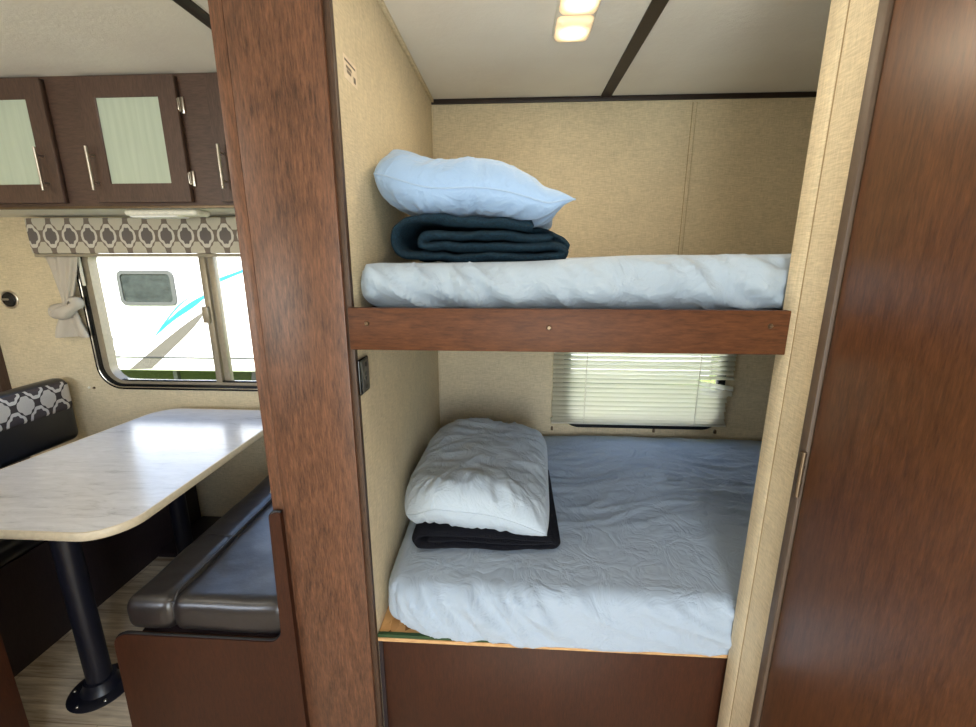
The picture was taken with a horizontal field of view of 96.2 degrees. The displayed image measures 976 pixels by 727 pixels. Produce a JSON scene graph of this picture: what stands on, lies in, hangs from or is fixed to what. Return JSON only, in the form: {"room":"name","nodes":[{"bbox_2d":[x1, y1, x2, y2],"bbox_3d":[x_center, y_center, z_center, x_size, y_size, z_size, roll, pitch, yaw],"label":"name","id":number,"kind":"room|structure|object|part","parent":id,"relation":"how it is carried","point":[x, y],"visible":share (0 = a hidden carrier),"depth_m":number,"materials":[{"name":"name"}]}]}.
{"room":"camper trailer interior","nodes":[
{"label":"camper trailer interior","id":0,"kind":"room"},
{"bbox_2d":[14,557,174,726],"bbox_3d":[-0.839,1.335,0.990,4.950,0.060,3.300,1,14,3],"label":"floor","id":1,"kind":"structure","parent":0,"point":[44,686],"depth_m":1.62,"materials":[{"name":"plastic"}]},
{"bbox_2d":[0,634,29,726],"bbox_3d":[-1.836,0.844,1.000,0.885,0.890,0.555,1,14,3],"label":"base cabinet","id":2,"kind":"object","parent":1,"relation":"on","point":[12,712],"visible":1,"depth_m":1.26,"materials":[{"name":"brown wood"}]},
{"bbox_2d":[0,378,200,676],"bbox_3d":[-2.051,0.637,1.894,0.714,0.874,1.238,1,14,3],"label":"bench","id":3,"kind":"object","parent":1,"relation":"on","point":[37,417],"visible":0.41,"depth_m":1.99,"materials":[{"name":"black wood"}]},
{"bbox_2d":[0,539,43,566],"bbox_3d":[-2.001,0.605,1.874,0.615,0.102,1.221,1,14,3],"label":"seat cushion","id":4,"kind":"object","parent":3,"relation":"on","point":[12,551],"depth_m":1.60,"materials":[{"name":"black leather"}]},
{"bbox_3d":[-2.321,0.305,1.815,0.035,0.160,1.186,1,14,3],"label":"patterned panel","id":5,"kind":"part","parent":3,"relation":"part of","materials":[{"name":"fabric"}]},
{"bbox_3d":[-2.360,0.384,1.840,0.096,0.355,1.212,1,14,3],"label":"backrest","id":6,"kind":"part","parent":3,"relation":"part of","materials":[{"name":"black leather"}]},
{"bbox_2d":[0,408,263,713],"bbox_3d":[-1.462,0.716,1.891,0.818,0.720,1.072,1,14,3],"label":"table","id":7,"kind":"object","parent":1,"relation":"on","point":[109,482],"visible":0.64,"depth_m":1.56,"materials":[{"name":"laminate"}]},
{"bbox_3d":[-1.385,0.823,1.491,0.072,0.678,0.072,1,14,3],"label":"leg","id":8,"kind":"part","parent":7,"relation":"part of","materials":[{"name":"black paint"}]},
{"bbox_3d":[-1.385,1.138,1.567,0.194,0.052,0.194,1,14,3],"label":"plate","id":9,"kind":"part","parent":7,"relation":"part of","materials":[{"name":"black paint"}]},
{"bbox_3d":[-1.494,0.674,2.106,0.072,0.678,0.072,1,14,3],"label":"leg","id":10,"kind":"part","parent":7,"relation":"part of","materials":[{"name":"black paint"}]},
{"bbox_2d":[158,516,220,556],"bbox_3d":[-1.339,0.953,2.400,0.707,0.022,0.339,1,14,3],"label":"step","id":11,"kind":"structure","parent":1,"relation":"on","point":[200,526],"depth_m":2.44,"materials":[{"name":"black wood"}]},
{"bbox_2d":[114,475,309,726],"bbox_3d":[-0.803,0.662,1.853,0.568,0.844,1.186,1,14,3],"label":"bench","id":12,"kind":"object","parent":1,"relation":"on","point":[218,645],"visible":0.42,"depth_m":1.31,"materials":[{"name":"brown wood"}]},
{"bbox_3d":[-0.835,0.617,1.241,0.564,0.470,0.008,1,14,3],"label":"edge molding","id":13,"kind":"part","parent":12,"relation":"part of","materials":[{"name":"brown leather"}]},
{"bbox_2d":[173,503,280,632],"bbox_3d":[-0.728,0.615,1.840,0.351,0.120,1.165,1,14,3],"label":"seat cushion","id":14,"kind":"object","parent":12,"relation":"on","point":[233,590],"depth_m":1.32,"materials":[{"name":"brown leather"}]},
{"bbox_2d":[208,0,383,726],"bbox_3d":[-0.453,0.141,1.124,0.257,2.200,0.027,1,14,3],"label":"wooden post","id":15,"kind":"object","parent":1,"relation":"on","point":[276,60],"visible":1,"depth_m":1.05,"materials":[{"name":"brown wood"}]},
{"bbox_3d":[-0.332,0.141,1.121,0.015,2.200,0.019,1,14,3],"label":"edge trim","id":16,"kind":"part","parent":15,"relation":"part of","materials":[{"name":"brown wood"}]},
{"bbox_2d":[378,606,727,726],"bbox_3d":[0.674,0.879,1.841,1.934,0.428,1.159,1,14,3],"label":"platform","id":17,"kind":"object","parent":1,"relation":"on","point":[427,681],"visible":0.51,"depth_m":1.30,"materials":[{"name":"brown wood"}]},
{"bbox_2d":[388,435,761,656],"bbox_3d":[0.655,0.593,1.745,1.875,0.214,1.165,1,14,3],"label":"mattress","id":18,"kind":"object","parent":17,"relation":"on","point":[649,556],"visible":0.51,"depth_m":1.34,"materials":[{"name":"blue fabric"}]},
{"bbox_2d":[412,470,560,550],"bbox_3d":[0.007,0.503,1.624,0.475,0.076,0.538,1,14,3],"label":"blanket","id":19,"kind":"object","parent":18,"relation":"on","point":[425,535],"visible":0.19,"depth_m":1.38,"materials":[{"name":"black fabric"}]},
{"bbox_2d":[405,417,548,535],"bbox_3d":[-0.019,0.410,1.680,0.518,0.240,0.697,1,14,3],"label":"pillow","id":20,"kind":"object","parent":19,"relation":"on","point":[481,473],"visible":1,"depth_m":1.43,"materials":[{"name":"white fabric"}]},
{"bbox_2d":[332,0,439,715],"bbox_3d":[-0.403,0.003,1.696,0.225,2.200,1.155,1,14,3],"label":"wall","id":21,"kind":"structure","parent":0,"point":[390,109],"depth_m":1.29,"materials":[{"name":"beige paint"}]},
{"bbox_2d":[343,53,357,90],"bbox_3d":[-0.319,-0.676,1.016,0.001,0.049,0.085,1,14,3],"label":"sticker","id":22,"kind":"object","parent":21,"relation":"attached to","point":[350,74],"visible":1,"depth_m":1.01,"materials":[{"name":"paper"}]},
{"bbox_2d":[344,57,355,83],"bbox_3d":[-0.319,-0.676,1.014,0.001,0.033,0.068,1,14,3],"label":"print","id":23,"kind":"object","parent":22,"relation":"attached to","point":[349,69],"depth_m":1.01},
{"bbox_2d":[357,355,369,395],"bbox_3d":[-0.318,0.030,1.123,0.010,0.092,0.066,1,14,3],"label":"outlet","id":24,"kind":"object","parent":21,"relation":"attached to","point":[362,364],"visible":1,"depth_m":1.11,"materials":[{"name":"black plastic"}]},
{"bbox_2d":[377,0,433,101],"bbox_3d":[-0.285,-1.058,1.431,0.012,0.014,1.140,1,14,3],"label":"trim","id":25,"kind":"structure","parent":21,"relation":"attached to","point":[382,4],"depth_m":1.45,"materials":[{"name":"beige plastic"}]},
{"bbox_2d":[348,306,790,354],"bbox_3d":[0.671,-0.203,1.535,1.933,0.099,1.168,1,14,3],"label":"frame","id":26,"kind":"object","parent":21,"relation":"attached to","point":[676,331],"visible":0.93,"depth_m":1.00,"materials":[{"name":"brown wood"}]},
{"bbox_2d":[361,254,790,309],"bbox_3d":[0.650,-0.306,1.515,1.880,0.145,1.121,1,14,3],"label":"mattress","id":27,"kind":"object","parent":26,"relation":"on","point":[721,281],"visible":0.6,"depth_m":1.03,"materials":[{"name":"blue fabric"}]},
{"bbox_2d":[391,213,569,262],"bbox_3d":[-0.003,-0.384,1.384,0.482,0.130,0.543,1,14,3],"label":"blanket","id":28,"kind":"object","parent":27,"relation":"on","point":[427,237],"visible":0.97,"depth_m":1.14,"materials":[{"name":"fabric"}]},
{"bbox_2d":[373,149,575,229],"bbox_3d":[-0.022,-0.515,1.334,0.527,0.216,0.662,2,14,6],"label":"pillow","id":29,"kind":"object","parent":28,"relation":"on","point":[412,183],"visible":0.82,"depth_m":1.09,"materials":[{"name":"blue fabric"}]},
{"bbox_2d":[0,97,815,516],"bbox_3d":[-0.746,-0.143,2.302,4.850,2.200,0.050,1,14,3],"label":"wall","id":30,"kind":"structure","parent":0,"point":[623,163],"depth_m":2.06,"materials":[{"name":"beige fabric"}]},
{"bbox_2d":[0,290,18,308],"bbox_3d":[-2.550,-0.339,2.325,0.096,0.096,0.020,1,14,3],"label":"round wall fitting","id":31,"kind":"object","parent":30,"relation":"attached to","point":[9,299],"visible":1,"depth_m":2.32,"materials":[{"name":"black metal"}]},
{"bbox_2d":[0,346,29,468],"bbox_3d":[-2.748,0.084,2.424,0.145,1.700,0.050,1,14,3],"label":"trim","id":32,"kind":"structure","parent":30,"relation":"attached to","point":[5,384],"depth_m":2.42,"materials":[{"name":"brown wood"}]},
{"bbox_2d":[0,72,234,216],"bbox_3d":[-1.605,-0.927,1.926,2.155,0.497,0.410,1,14,3],"label":"upper cabinet","id":33,"kind":"object","parent":30,"relation":"attached to","point":[89,145],"visible":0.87,"depth_m":1.77,"materials":[{"name":"brown wood"}]},
{"bbox_3d":[-1.968,-0.900,1.791,0.410,0.462,0.023,1,14,3],"label":"door","id":34,"kind":"part","parent":33,"relation":"part of","materials":[{"name":"brown wood"}]},
{"bbox_3d":[-1.813,-0.789,1.778,0.011,0.164,0.036,1,14,3],"label":"handle","id":35,"kind":"part","parent":33,"relation":"part of","materials":[{"name":"silver metal"}]},
{"bbox_3d":[-1.596,-0.786,1.766,0.011,0.164,0.036,1,14,3],"label":"handle","id":36,"kind":"part","parent":33,"relation":"part of","materials":[{"name":"silver metal"}]},
{"bbox_3d":[-1.603,-0.698,2.022,2.155,0.006,0.331,1,14,3],"label":"underside panel","id":37,"kind":"part","parent":33,"relation":"part of","materials":[{"name":"white plastic"}]},
{"bbox_3d":[-1.417,-0.892,1.760,0.406,0.462,0.023,1,14,3],"label":"door","id":38,"kind":"part","parent":33,"relation":"part of","materials":[{"name":"brown wood"}]},
{"bbox_2d":[124,209,209,218],"bbox_3d":[-1.395,-0.651,1.909,0.327,0.032,0.100,1,14,3],"label":"lamp","id":39,"kind":"object","parent":33,"relation":"attached to","point":[170,213],"visible":1,"depth_m":1.87,"materials":[{"name":"white plastic"}]},
{"bbox_2d":[130,216,188,218],"bbox_3d":[-1.434,-0.641,1.914,0.215,0.011,0.080,1,14,3],"label":"diffuser","id":40,"kind":"object","parent":39,"relation":"attached to","point":[141,217],"depth_m":1.89,"materials":[{"name":"white plastic"}]},
{"bbox_3d":[-0.884,-0.885,1.730,0.410,0.462,0.023,1,14,3],"label":"door","id":41,"kind":"part","parent":33,"relation":"part of","materials":[{"name":"brown wood"}]},
{"bbox_3d":[-1.054,-0.778,1.736,0.011,0.164,0.036,1,14,3],"label":"handle","id":42,"kind":"part","parent":33,"relation":"part of","materials":[{"name":"silver metal"}]},
{"bbox_2d":[24,217,240,256],"bbox_3d":[-1.406,-0.620,2.158,1.745,0.185,0.081,1,14,3],"label":"window valance","id":43,"kind":"object","parent":30,"relation":"attached to","point":[46,236],"visible":0.59,"depth_m":2.14,"materials":[{"name":"fabric"}]},
{"bbox_2d":[45,257,88,337],"bbox_3d":[-2.195,-0.348,2.263,0.228,0.428,0.113,1,14,3],"label":"curtain","id":44,"kind":"object","parent":43,"relation":"hanging from","point":[70,323],"visible":0.98,"depth_m":2.25,"materials":[{"name":"grey fabric"}]},
{"bbox_2d":[74,253,257,391],"bbox_3d":[-1.391,-0.246,2.302,1.482,0.800,0.067,1,14,3],"label":"window","id":45,"kind":"structure","parent":30,"relation":"in","point":[95,311],"depth_m":2.34,"materials":[{"name":"black plastic"}]},
{"bbox_2d":[78,257,85,285],"bbox_3d":[-2.096,-0.474,2.256,0.014,0.145,0.008,1,14,3],"label":"curtain rod bracket","id":46,"kind":"object","parent":45,"relation":"attached to","point":[79,259],"visible":1,"depth_m":2.25,"materials":[{"name":"white plastic"}]},
{"bbox_3d":[-1.391,0.100,2.382,1.282,0.014,0.022,1,14,3],"label":"sill rail","id":47,"kind":"part","parent":45,"relation":"part of","materials":[{"name":"black plastic"}]},
{"bbox_2d":[431,107,441,427],"bbox_3d":[-0.254,-0.261,2.215,0.008,1.870,0.008,1,14,3],"label":"trim","id":48,"kind":"structure","parent":30,"relation":"attached to","point":[431,107],"depth_m":2.27,"materials":[{"name":"beige plastic"}]},
{"bbox_2d":[431,91,816,104],"bbox_3d":[0.708,-1.176,1.936,1.935,0.021,0.010,1,14,3],"label":"trim","id":49,"kind":"structure","parent":30,"relation":"attached to","point":[810,93],"depth_m":1.94,"materials":[{"name":"brown wood"}]},
{"bbox_2d":[564,356,727,429],"bbox_3d":[0.793,0.032,2.229,0.810,0.627,0.028,1,14,3],"label":"window","id":50,"kind":"structure","parent":30,"relation":"in","point":[721,382],"depth_m":2.28,"materials":[{"name":"black plastic"}]},
{"bbox_2d":[551,352,736,426],"bbox_3d":[0.775,0.006,2.190,0.897,0.638,0.039,1,14,3],"label":"window blind","id":51,"kind":"object","parent":50,"relation":"attached to","point":[669,403],"visible":0.59,"depth_m":2.22,"materials":[{"name":"white plastic"}]},
{"bbox_3d":[0.495,0.017,2.195,0.007,0.602,0.004,1,14,3],"label":"ladder cord","id":52,"kind":"part","parent":51,"relation":"part of","materials":[{"name":"white fabric"}]},
{"bbox_3d":[0.771,0.310,2.265,0.881,0.012,0.024,1,14,3],"label":"rail","id":53,"kind":"part","parent":51,"relation":"part of","materials":[{"name":"beige"}]},
{"bbox_3d":[1.050,0.025,2.163,0.007,0.602,0.004,1,14,3],"label":"ladder cord","id":54,"kind":"part","parent":51,"relation":"part of","materials":[{"name":"white fabric"}]},
{"bbox_2d":[678,103,696,254],"bbox_3d":[0.915,-0.777,2.022,0.015,0.764,0.006,1,14,3],"label":"trim","id":55,"kind":"structure","parent":30,"relation":"attached to","point":[694,104],"depth_m":2.00,"materials":[{"name":"beige plastic"}]},
{"bbox_2d":[0,0,830,98],"bbox_3d":[-0.839,-0.862,0.460,4.950,0.060,3.300,1,14,3],"label":"ceiling","id":56,"kind":"structure","parent":0,"point":[461,49],"depth_m":1.48,"materials":[{"name":"white paint"}]},
{"bbox_2d":[173,0,210,28],"bbox_3d":[-0.905,-0.791,0.306,0.047,0.006,2.860,1,14,3],"label":"trim","id":57,"kind":"structure","parent":56,"relation":"attached to","point":[189,6],"depth_m":1.26,"materials":[{"name":"brown wood"}]},
{"bbox_2d":[552,0,600,41],"bbox_3d":[0.256,-1.013,1.257,0.120,0.040,0.323,1,14,3],"label":"recessed light","id":58,"kind":"object","parent":56,"relation":"in","point":[574,19],"visible":1,"depth_m":1.28,"materials":[{"name":"white plastic"}]},
{"bbox_2d":[601,0,668,96],"bbox_3d":[0.431,-0.811,0.392,0.046,0.006,3.190,1,14,3],"label":"trim","id":59,"kind":"structure","parent":56,"relation":"attached to","point":[655,8],"depth_m":1.45,"materials":[{"name":"brown wood"}]},
{"bbox_2d":[730,0,878,726],"bbox_3d":[0.691,0.173,0.987,0.050,2.200,0.145,1,14,3],"label":"wall","id":60,"kind":"structure","parent":0,"point":[862,14],"depth_m":0.91,"materials":[{"name":"beige fabric"}]},
{"bbox_2d":[717,0,848,726],"bbox_3d":[0.668,0.162,1.036,0.002,2.200,0.052,1,14,3],"label":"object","id":61,"kind":"structure","parent":60,"relation":"attached to","point":[838,9],"depth_m":0.97,"materials":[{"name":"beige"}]},
{"bbox_2d":[729,0,850,726],"bbox_3d":[0.667,0.168,1.009,0.001,2.200,0.003,1,14,3],"label":"trim","id":62,"kind":"structure","parent":60,"relation":"attached to","point":[849,0],"depth_m":0.95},
{"bbox_2d":[760,0,975,726],"bbox_3d":[0.605,0.280,0.547,0.130,2.180,0.755,1,14,3],"label":"door","id":63,"kind":"structure","parent":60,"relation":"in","point":[877,625],"depth_m":0.69,"materials":[{"name":"brown wood"}]},
{"label":"outside","id":64,"kind":"structure","parent":0,"visible":0},
{"bbox_2d":[121,356,718,402],"bbox_3d":[0.576,-0.395,10.174,80.000,0.100,100.000,1,14,3],"label":"lawn","id":65,"kind":"structure","parent":64,"point":[137,374],"depth_m":7.47,"materials":[{"name":"green plant"}]},
{"bbox_2d":[97,253,710,379],"bbox_3d":[-3.610,-1.199,6.791,13.000,3.050,2.473,1,14,3],"label":"window view","id":66,"kind":"object","parent":65,"relation":"on","point":[154,304],"visible":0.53,"depth_m":5.75,"materials":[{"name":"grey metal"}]},
{"bbox_3d":[-4.426,-0.979,5.686,0.680,0.370,0.009,1,14,3],"label":"pane","id":67,"kind":"part","parent":66,"relation":"part of","materials":[{"name":"grey glass"}]},
{"bbox_3d":[-3.677,-0.073,5.862,12.800,0.015,0.014,1,14,3],"label":"trim","id":68,"kind":"part","parent":66,"relation":"part of","materials":[{"name":"grey metal"}]},
{"bbox_3d":[0.610,0.503,-0.379,0.050,2.200,1.100,1,14,3],"label":"wall","id":69,"kind":"structure","parent":0,"visible":0},
{"bbox_2d":[749,0,894,726],"bbox_3d":[0.658,0.282,0.536,0.062,2.200,0.785,1,14,3],"label":"trim","id":70,"kind":"structure","parent":69,"relation":"attached to","point":[886,7],"depth_m":0.83,"materials":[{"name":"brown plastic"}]}
]}

